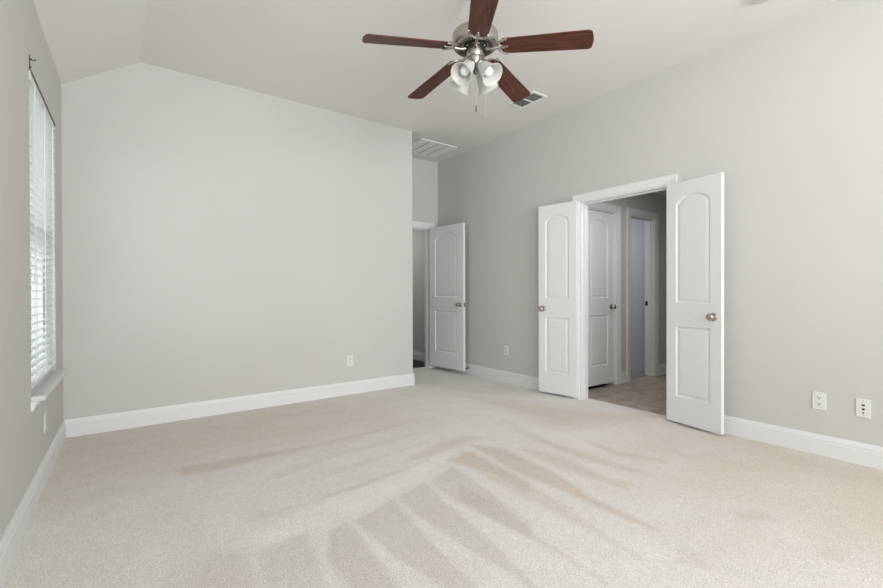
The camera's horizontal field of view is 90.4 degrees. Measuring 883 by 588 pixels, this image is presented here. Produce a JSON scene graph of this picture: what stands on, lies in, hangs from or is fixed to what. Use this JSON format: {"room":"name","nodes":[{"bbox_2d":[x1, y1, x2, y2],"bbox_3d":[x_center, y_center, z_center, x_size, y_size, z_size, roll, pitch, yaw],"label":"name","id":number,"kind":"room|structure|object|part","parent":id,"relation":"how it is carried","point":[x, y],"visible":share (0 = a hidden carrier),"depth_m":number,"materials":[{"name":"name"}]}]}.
{"room":"empty bedroom","nodes":[
{"label":"empty bedroom","id":0,"kind":"room"},
{"bbox_2d":[0,0,62,539],"bbox_3d":[-0.548,-0.252,-0.040,0.120,2.667,8.222,0,0,-35],"label":"wall","id":1,"kind":"structure","parent":0,"point":[24,444],"depth_m":2.01,"materials":[{"name":"beige paint"}]},
{"bbox_2d":[0,420,65,586],"bbox_3d":[-0.498,1.014,0.018,0.016,0.134,8.009,0,0,-35],"label":"baseboard","id":2,"kind":"structure","parent":1,"relation":"attached to","point":[11,538],"depth_m":2.06,"materials":[{"name":"white paint"}]},
{"bbox_2d":[44,411,46,432],"bbox_3d":[-2.311,0.743,2.557,0.008,0.116,0.072,0,0,-35],"label":"wall outlet","id":3,"kind":"object","parent":1,"relation":"attached to","point":[45,412],"visible":1,"depth_m":2.55,"materials":[{"name":"white plastic"}]},
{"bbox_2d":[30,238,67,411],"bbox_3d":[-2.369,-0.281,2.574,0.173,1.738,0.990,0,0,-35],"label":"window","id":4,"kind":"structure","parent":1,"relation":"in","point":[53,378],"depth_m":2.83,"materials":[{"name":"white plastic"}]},
{"bbox_3d":[-2.413,-0.317,2.530,0.053,1.666,0.910,0,0,-35],"label":"frame","id":5,"kind":"part","parent":4,"relation":"part of","materials":[{"name":"white plastic"}]},
{"bbox_2d":[29,69,55,388],"bbox_3d":[-2.353,-0.333,2.572,0.072,1.621,0.886,0,0,-35],"label":"window blind","id":6,"kind":"object","parent":4,"relation":"attached to","point":[41,122],"visible":0.73,"depth_m":2.55,"materials":[{"name":"white plastic"}]},
{"bbox_3d":[-2.103,-0.596,2.267,0.003,1.000,0.003,0,0,-35],"label":"lift cord","id":7,"kind":"part","parent":6,"relation":"part of","materials":[{"name":"white fabric"}]},
{"bbox_3d":[-2.171,-0.314,2.306,0.059,1.555,0.004,0,0,-35],"label":"ladder cord","id":8,"kind":"part","parent":6,"relation":"part of","materials":[{"name":"white fabric"}]},
{"bbox_3d":[-2.358,-0.315,2.569,0.059,1.555,0.004,0,0,-35],"label":"ladder cord","id":9,"kind":"part","parent":6,"relation":"part of","materials":[{"name":"white fabric"}]},
{"bbox_3d":[-2.356,0.469,2.573,0.049,0.017,0.878,0,0,-35],"label":"rail","id":10,"kind":"part","parent":6,"relation":"part of","materials":[{"name":"white plastic"}]},
{"bbox_3d":[-2.546,-0.316,2.832,0.059,1.555,0.004,0,0,-35],"label":"ladder cord","id":11,"kind":"part","parent":6,"relation":"part of","materials":[{"name":"white fabric"}]},
{"bbox_3d":[-2.345,0.524,2.594,0.118,0.026,0.990,0,0,-35],"label":"sill","id":12,"kind":"part","parent":4,"relation":"part of","materials":[{"name":"wood"}]},
{"bbox_2d":[61,62,412,419],"bbox_3d":[-1.673,-0.435,4.203,3.236,2.995,0.120,0,0,-37],"label":"wall","id":13,"kind":"structure","parent":0,"point":[220,240],"depth_m":3.92,"materials":[{"name":"beige paint"}]},
{"bbox_2d":[64,373,414,437],"bbox_3d":[-1.570,0.996,4.199,3.119,0.134,0.016,0,0,-37],"label":"baseboard","id":14,"kind":"structure","parent":13,"relation":"attached to","point":[81,426],"depth_m":3.90,"materials":[{"name":"white paint"}]},
{"bbox_2d":[347,355,352,365],"bbox_3d":[-0.970,0.700,4.649,0.072,0.116,0.008,0,0,-37],"label":"wall outlet","id":15,"kind":"object","parent":13,"relation":"attached to","point":[349,357],"visible":1,"depth_m":4.65,"materials":[{"name":"white plastic"}]},
{"bbox_2d":[412,229,424,352],"bbox_3d":[-0.415,-0.175,7.141,0.120,2.460,1.453,0,0,-36],"label":"wall","id":16,"kind":"structure","parent":0,"point":[417,235],"depth_m":6.97,"materials":[{"name":"beige paint"}]},
{"bbox_2d":[413,351,424,361],"bbox_3d":[-0.432,0.978,7.059,0.016,0.134,1.313,0,0,-36],"label":"baseboard","id":17,"kind":"structure","parent":16,"relation":"attached to","point":[420,356],"depth_m":6.94,"materials":[{"name":"white paint"}]},
{"bbox_2d":[413,359,424,367],"bbox_3d":[-0.923,1.080,6.770,1.450,0.056,1.464,0,0,-36],"label":"floor","id":18,"kind":"structure","parent":0,"point":[416,363],"depth_m":6.59,"materials":[{"name":"wood"}]},
{"bbox_2d":[412,157,437,226],"bbox_3d":[-0.469,-0.448,6.117,0.983,2.995,0.120,0,0,-36],"label":"wall","id":19,"kind":"structure","parent":0,"point":[424,172],"depth_m":6.21,"materials":[{"name":"beige paint"}]},
{"bbox_2d":[412,221,434,367],"bbox_3d":[-0.471,0.015,6.105,0.830,2.070,0.139,0,0,-36],"label":"door frame","id":20,"kind":"structure","parent":19,"relation":"attached to","point":[425,226],"depth_m":6.29,"materials":[{"name":"white paint"}]},
{"bbox_2d":[33,0,835,162],"bbox_3d":[0.941,-1.701,1.584,4.600,0.568,9.127,0,0,-36],"label":"ceiling","id":21,"kind":"structure","parent":0,"point":[314,53],"depth_m":3.27,"materials":[{"name":"paint"}]},
{"bbox_2d":[412,138,456,157],"bbox_3d":[-0.179,-1.897,5.703,0.560,0.012,0.542,0,0,-36],"label":"ceiling vent","id":22,"kind":"object","parent":21,"relation":"in","point":[423,147],"visible":0.82,"depth_m":5.67,"materials":[{"name":"white metal"}]},
{"bbox_2d":[362,0,593,117],"bbox_3d":[0.173,-1.480,2.688,1.319,0.819,1.264,0,0,-36],"label":"ceiling fan","id":23,"kind":"object","parent":21,"relation":"hanging from","point":[475,39],"visible":1,"depth_m":2.57,"materials":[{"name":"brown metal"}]},
{"bbox_3d":[-0.188,-1.449,2.514,0.530,0.006,0.142,-6,14,-19],"label":"blade","id":24,"kind":"part","parent":23,"relation":"part of","materials":[{"name":"brown wood"}]},
{"bbox_3d":[-0.043,-1.452,2.978,0.142,0.006,0.530,-15,4,-37],"label":"blade","id":25,"kind":"part","parent":23,"relation":"part of","materials":[{"name":"brown wood"}]},
{"bbox_3d":[0.141,-1.328,2.706,0.138,0.128,0.138,0,44,-47],"label":"lamp shade","id":26,"kind":"part","parent":23,"relation":"part of","materials":[{"name":"white glass"}]},
{"bbox_3d":[0.145,-1.328,2.584,0.138,0.128,0.138,0,-44,43],"label":"lamp shade","id":27,"kind":"part","parent":23,"relation":"part of","materials":[{"name":"white glass"}]},
{"bbox_3d":[0.145,-1.327,2.584,0.059,0.091,0.059,0,-44,43],"label":"bulb","id":28,"kind":"part","parent":23,"relation":"part of","materials":[{"name":"white glass"}]},
{"bbox_3d":[0.209,-1.448,2.233,0.142,0.006,0.530,12,6,-2],"label":"blade","id":29,"kind":"part","parent":23,"relation":"part of","materials":[{"name":"brown wood"}]},
{"bbox_3d":[0.263,-1.329,2.711,0.138,0.128,0.138,0,44,43],"label":"lamp shade","id":30,"kind":"part","parent":23,"relation":"part of","materials":[{"name":"white glass"}]},
{"bbox_3d":[0.267,-1.328,2.588,0.059,0.091,0.059,0,-44,-47],"label":"bulb","id":31,"kind":"part","parent":23,"relation":"part of","materials":[{"name":"white glass"}]},
{"bbox_3d":[0.267,-1.328,2.588,0.138,0.128,0.138,0,-44,-47],"label":"lamp shade","id":32,"kind":"part","parent":23,"relation":"part of","materials":[{"name":"white glass"}]},
{"bbox_3d":[0.443,-1.453,2.984,0.142,0.007,0.530,-14,-13,33],"label":"blade","id":33,"kind":"part","parent":23,"relation":"part of","materials":[{"name":"brown wood"}]},
{"bbox_3d":[0.598,-1.451,2.524,0.530,0.006,0.142,6,-10,17],"label":"blade","id":34,"kind":"part","parent":23,"relation":"part of","materials":[{"name":"brown wood"}]},
{"bbox_2d":[508,91,546,107],"bbox_3d":[0.837,-1.895,4.269,0.196,0.008,0.334,0,0,-36],"label":"ceiling vent","id":35,"kind":"object","parent":21,"relation":"in","point":[534,96],"visible":0.89,"depth_m":4.27,"materials":[{"name":"white metal"}]},
{"bbox_2d":[754,0,767,2],"bbox_3d":[2.021,-1.874,2.740,0.132,0.041,0.132,0,0,-36],"label":"smoke detector","id":36,"kind":"object","parent":21,"relation":"attached to","point":[755,1],"visible":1,"depth_m":2.77,"materials":[{"name":"white plastic"}]},
{"bbox_2d":[0,367,882,587],"bbox_3d":[0.926,1.070,1.593,4.280,0.001,9.085,0,0,-36],"label":"floor","id":37,"kind":"structure","parent":0,"point":[449,478],"depth_m":2.27,"materials":[{"name":"beige carpet"}]},
{"bbox_2d":[588,370,666,415],"bbox_3d":[3.354,1.074,5.620,4.379,0.058,4.350,0,0,-36],"label":"floor","id":38,"kind":"structure","parent":0,"point":[648,393],"depth_m":4.68,"materials":[{"name":"beige stone"}]},
{"bbox_2d":[601,193,666,383],"bbox_3d":[2.146,-0.142,5.256,1.950,2.400,0.115,0,0,-36],"label":"wall","id":39,"kind":"structure","parent":0,"point":[651,202],"depth_m":5.60,"materials":[{"name":"beige paint"}]},
{"bbox_2d":[588,209,615,386],"bbox_3d":[1.769,0.038,4.955,0.569,1.956,0.157,0,0,-36],"label":"door","id":40,"kind":"structure","parent":39,"relation":"in","point":[601,306],"depth_m":4.96,"materials":[{"name":"white paint"}]},
{"bbox_2d":[588,202,620,384],"bbox_3d":[1.766,0.010,4.968,0.735,2.080,0.134,0,0,-36],"label":"door frame","id":41,"kind":"structure","parent":39,"relation":"attached to","point":[603,207],"depth_m":5.10,"materials":[{"name":"white paint"}]},
{"bbox_2d":[621,371,626,383],"bbox_3d":[2.151,0.981,5.182,0.116,0.134,0.016,0,0,-36],"label":"baseboard","id":42,"kind":"structure","parent":39,"relation":"attached to","point":[623,374],"depth_m":5.18,"materials":[{"name":"white paint"}]},
{"bbox_2d":[626,207,658,382],"bbox_3d":[2.458,0.003,5.482,0.710,2.085,0.153,0,0,-36],"label":"door frame","id":43,"kind":"structure","parent":39,"relation":"attached to","point":[651,219],"depth_m":5.61,"materials":[{"name":"white paint"}]},
{"bbox_2d":[659,363,666,375],"bbox_3d":[2.888,0.977,5.717,0.218,0.134,0.016,0,0,-36],"label":"baseboard","id":44,"kind":"structure","parent":39,"relation":"attached to","point":[663,367],"depth_m":5.71,"materials":[{"name":"white paint"}]},
{"bbox_2d":[631,219,644,371],"bbox_3d":[2.361,-0.149,6.534,0.100,2.400,1.699,0,0,-36],"label":"wall","id":45,"kind":"structure","parent":0,"point":[637,226],"depth_m":6.00,"materials":[{"name":"paint"}]},
{"bbox_2d":[653,190,666,195],"bbox_3d":[3.376,-1.337,5.628,4.310,0.080,4.350,0,0,-36],"label":"ceiling","id":46,"kind":"structure","parent":0,"point":[664,192],"depth_m":5.56,"materials":[{"name":"paint"}]},
{"bbox_2d":[438,0,882,446],"bbox_3d":[2.633,-0.439,2.816,0.120,2.995,9.108,0,0,-36],"label":"wall","id":47,"kind":"structure","parent":0,"point":[790,112],"depth_m":3.15,"materials":[{"name":"beige paint"}]},
{"bbox_2d":[429,223,465,370],"bbox_3d":[0.068,0.029,5.962,0.157,1.930,0.691,0,0,-42],"label":"door","id":48,"kind":"structure","parent":47,"relation":"in","point":[447,243],"depth_m":5.92,"materials":[{"name":"white paint"}]},
{"bbox_2d":[438,363,572,397],"bbox_3d":[0.641,0.984,5.407,0.016,0.134,2.342,0,0,-36],"label":"baseboard","id":49,"kind":"structure","parent":47,"relation":"attached to","point":[526,381],"depth_m":5.26,"materials":[{"name":"white paint"}]},
{"bbox_2d":[504,345,508,355],"bbox_3d":[0.773,0.667,5.232,0.008,0.116,0.072,0,0,-37],"label":"wall outlet","id":50,"kind":"object","parent":47,"relation":"attached to","point":[506,348],"visible":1,"depth_m":5.22,"materials":[{"name":"white plastic"}]},
{"bbox_2d":[538,201,577,396],"bbox_3d":[1.206,0.046,4.548,0.429,1.968,0.157,0,0,44],"label":"door","id":51,"kind":"structure","parent":47,"relation":"in","point":[558,281],"depth_m":4.52,"materials":[{"name":"white paint"}]},
{"bbox_3d":[1.055,0.149,4.626,0.062,0.062,0.061,0,0,44],"label":"knob","id":52,"kind":"part","parent":51,"relation":"part of","materials":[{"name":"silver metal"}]},
{"bbox_2d":[572,174,676,421],"bbox_3d":[1.691,0.028,4.078,0.139,2.055,1.028,0,0,-37],"label":"door frame","id":53,"kind":"structure","parent":47,"relation":"attached to","point":[658,184],"depth_m":4.40,"materials":[{"name":"white paint"}]},
{"bbox_2d":[666,172,723,434],"bbox_3d":[1.986,0.066,3.460,0.157,1.943,0.464,0,0,-26],"label":"door","id":54,"kind":"structure","parent":47,"relation":"in","point":[695,207],"depth_m":3.42,"materials":[{"name":"white paint"}]},
{"bbox_3d":[2.019,0.169,3.283,0.061,0.062,0.062,0,0,-26],"label":"knob","id":55,"kind":"part","parent":54,"relation":"part of","materials":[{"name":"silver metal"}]},
{"bbox_2d":[678,415,882,469],"bbox_3d":[3.586,0.997,1.425,0.016,0.134,5.488,0,0,-36],"label":"baseboard","id":56,"kind":"structure","parent":47,"relation":"attached to","point":[860,453],"depth_m":2.94,"materials":[{"name":"white paint"}]},
{"bbox_2d":[812,391,825,410],"bbox_3d":[2.499,0.703,2.899,0.008,0.116,0.072,0,0,-37],"label":"wall outlet","id":57,"kind":"object","parent":47,"relation":"attached to","point":[818,398],"visible":1,"depth_m":2.90,"materials":[{"name":"white plastic"}]},
{"bbox_2d":[856,398,870,418],"bbox_3d":[2.626,0.708,2.728,0.007,0.116,0.069,0,0,-37],"label":"wall jack plate","id":58,"kind":"object","parent":47,"relation":"attached to","point":[863,406],"visible":1,"depth_m":2.73,"materials":[{"name":"white plastic"}]},
{"bbox_2d":[666,309,666,362],"bbox_3d":[3.031,0.624,6.911,0.120,0.834,1.580,0,0,-36],"label":"wall","id":59,"kind":"structure","parent":0,"point":[666,309],"depth_m":6.43,"materials":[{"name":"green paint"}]}
]}

